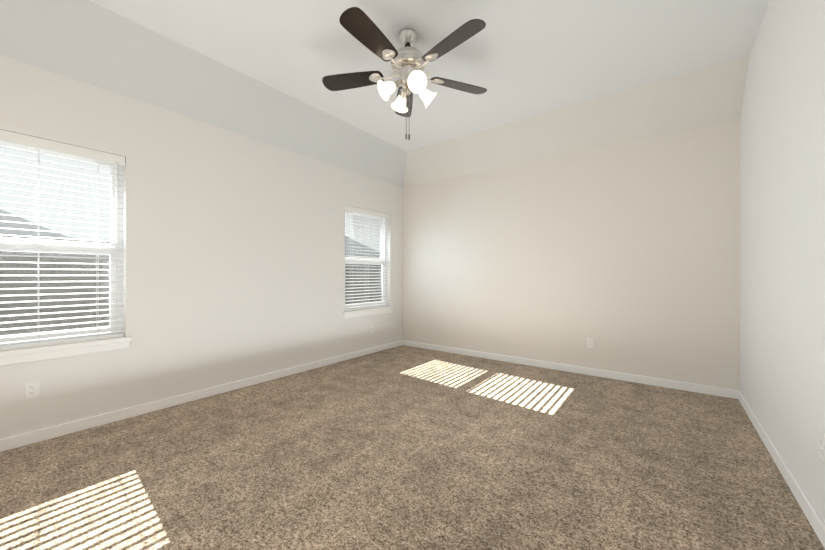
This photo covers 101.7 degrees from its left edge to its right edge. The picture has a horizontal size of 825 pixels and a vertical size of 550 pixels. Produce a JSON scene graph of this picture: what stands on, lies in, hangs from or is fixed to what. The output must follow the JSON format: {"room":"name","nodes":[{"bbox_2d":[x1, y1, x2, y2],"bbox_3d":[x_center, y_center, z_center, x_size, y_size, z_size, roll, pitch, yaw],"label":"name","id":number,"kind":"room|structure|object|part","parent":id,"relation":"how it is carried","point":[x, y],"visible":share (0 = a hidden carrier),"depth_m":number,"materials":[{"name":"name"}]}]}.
{"room":"empty bedroom","nodes":[
{"label":"empty bedroom","id":0,"kind":"room"},
{"bbox_2d":[0,55,402,438],"bbox_3d":[-1.800,-0.475,3.837,0.160,3.390,5.510,0,0,37],"label":"wall","id":1,"kind":"structure","parent":0,"point":[234,243],"depth_m":3.28,"materials":[{"name":"paint"}]},
{"bbox_2d":[25,381,39,398],"bbox_3d":[-2.754,0.835,2.434,0.010,0.114,0.070,0,0,37],"label":"outlet","id":2,"kind":"object","parent":1,"relation":"attached to","point":[32,390],"visible":1,"depth_m":2.43,"materials":[{"name":"white plastic"}]},
{"bbox_2d":[0,141,123,345],"bbox_3d":[-2.811,-0.235,2.521,0.124,1.550,0.990,0,0,37],"label":"window","id":3,"kind":"structure","parent":1,"relation":"in","point":[115,264],"depth_m":2.64,"materials":[{"name":"white plastic"}]},
{"bbox_2d":[98,160,118,337],"bbox_3d":[-2.763,-0.223,2.490,0.081,1.475,0.886,0,0,37],"label":"blind cords","id":4,"kind":"object","parent":3,"relation":"attached to","point":[98,160],"visible":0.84,"depth_m":2.74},
{"bbox_2d":[0,130,124,350],"bbox_3d":[-2.771,-0.241,2.490,0.068,1.535,0.982,0,0,37],"label":"window blind","id":5,"kind":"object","parent":1,"relation":"in","point":[7,136],"depth_m":2.55,"materials":[{"name":"white plastic"}]},
{"bbox_2d":[0,337,131,365],"bbox_3d":[-2.758,0.577,2.481,0.117,0.097,1.060,0,0,37],"label":"sill","id":6,"kind":"structure","parent":1,"relation":"in","point":[22,355],"depth_m":2.54,"materials":[{"name":"white wood"}]},
{"bbox_2d":[0,340,402,451],"bbox_3d":[-1.729,1.176,3.784,0.016,0.088,5.190,0,0,37],"label":"baseboard","id":7,"kind":"structure","parent":1,"relation":"attached to","point":[20,440],"depth_m":3.04,"materials":[{"name":"white wood"}]},
{"bbox_2d":[345,210,388,308],"bbox_3d":[-0.742,-0.235,5.257,0.124,1.550,0.990,0,0,37],"label":"window","id":8,"kind":"structure","parent":1,"relation":"in","point":[367,228],"depth_m":5.33,"materials":[{"name":"white plastic"}]},
{"bbox_3d":[-0.763,-0.237,5.272,0.034,1.385,0.860,0,0,37],"label":"glass","id":9,"kind":"part","parent":8,"relation":"part of","materials":[{"name":"glass"}]},
{"bbox_2d":[345,205,389,311],"bbox_3d":[-0.702,-0.241,5.226,0.068,1.535,0.982,0,0,37],"label":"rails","id":10,"kind":"object","parent":8,"relation":"attached to","point":[349,208],"depth_m":5.17,"materials":[{"name":"white plastic"}]},
{"bbox_2d":[382,218,382,306],"bbox_3d":[-0.694,-0.223,5.225,0.081,1.475,0.886,0,0,37],"label":"window blind","id":11,"kind":"object","parent":8,"relation":"attached to","point":[382,218],"visible":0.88,"depth_m":5.47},
{"bbox_2d":[343,307,392,318],"bbox_3d":[-0.689,0.577,5.217,0.117,0.097,1.060,0,0,37],"label":"sill","id":12,"kind":"structure","parent":1,"relation":"attached to","point":[374,311],"depth_m":5.14,"materials":[{"name":"white wood"}]},
{"bbox_2d":[0,0,769,187],"bbox_3d":[-0.058,-1.767,2.520,4.283,0.494,5.323,0,0,37],"label":"ceiling","id":13,"kind":"structure","parent":0,"point":[559,77],"depth_m":3.01,"materials":[{"name":"paint"}]},
{"bbox_2d":[322,7,486,139],"bbox_3d":[-0.043,-1.498,2.746,1.409,0.845,1.349,0,0,-5],"label":"fan","id":14,"kind":"object","parent":13,"relation":"hanging from","point":[407,62],"visible":1,"depth_m":2.58,"materials":[{"name":"brown wood"}]},
{"bbox_2d":[0,345,824,549],"bbox_3d":[-0.043,1.280,2.509,4.565,0.120,5.510,0,0,37],"label":"floor","id":15,"kind":"structure","parent":0,"point":[403,447],"depth_m":2.09,"materials":[{"name":"brown carpet"}]},
{"bbox_2d":[403,120,739,389],"bbox_3d":[1.571,-0.475,4.642,4.245,3.390,0.160,0,0,37],"label":"wall","id":16,"kind":"structure","parent":0,"point":[632,249],"depth_m":4.07,"materials":[{"name":"paint"}]},
{"bbox_2d":[403,340,737,398],"bbox_3d":[1.518,1.176,4.572,4.213,0.088,0.016,0,0,37],"label":"baseboard","id":17,"kind":"structure","parent":16,"relation":"attached to","point":[704,389],"depth_m":4.06,"materials":[{"name":"white wood"}]},
{"bbox_2d":[587,338,592,347],"bbox_3d":[2.160,0.830,4.090,0.070,0.114,0.010,0,0,37],"label":"outlet","id":18,"kind":"object","parent":16,"relation":"attached to","point":[589,340],"visible":1,"depth_m":4.09,"materials":[{"name":"white plastic"}]},
{"bbox_2d":[740,0,824,523],"bbox_3d":[1.714,-0.475,1.180,0.160,3.390,5.510,0,0,37],"label":"wall","id":19,"kind":"structure","parent":0,"point":[782,119],"depth_m":1.99,"materials":[{"name":"paint"}]},
{"bbox_2d":[738,390,824,548],"bbox_3d":[1.644,1.176,1.233,0.016,0.088,5.190,0,0,37],"label":"baseboard","id":20,"kind":"structure","parent":19,"relation":"attached to","point":[811,514],"depth_m":1.92,"materials":[{"name":"white"}]},
{"bbox_2d":[820,432,824,461],"bbox_3d":[1.878,0.790,1.538,0.010,0.114,0.070,0,0,37],"label":"outlet","id":21,"kind":"object","parent":19,"relation":"attached to","point":[822,437],"visible":1,"depth_m":1.54,"materials":[{"name":"white plastic"}]},
{"label":"outside","id":22,"kind":"structure","parent":0,"visible":0},
{"bbox_3d":[-26.435,1.470,26.261,66.150,0.200,130.000,0,0,37],"label":"ground","id":23,"kind":"structure","parent":22,"visible":0},
{"bbox_2d":[0,209,68,239],"bbox_3d":[-24.493,-2.105,9.788,12.820,6.950,18.885,0,0,37],"label":"neighbor","id":24,"kind":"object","parent":23,"relation":"on","point":[2,217],"visible":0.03,"depth_m":12.87,"materials":[{"name":"brick"}]},
{"bbox_2d":[0,234,356,335],"bbox_3d":[-2.433,0.419,8.163,0.151,1.902,38.086,0,0,37],"label":"fence","id":25,"kind":"object","parent":23,"relation":"on","point":[352,270],"visible":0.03,"depth_m":4.69,"materials":[{"name":"wood"}]},
{"bbox_2d":[345,236,356,256],"bbox_3d":[-14.625,-2.205,43.659,12.820,7.150,28.820,0,0,37],"label":"neighbor","id":26,"kind":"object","parent":23,"relation":"on","point":[348,244],"visible":0.02,"depth_m":46.78,"materials":[{"name":"brick"}]}
]}

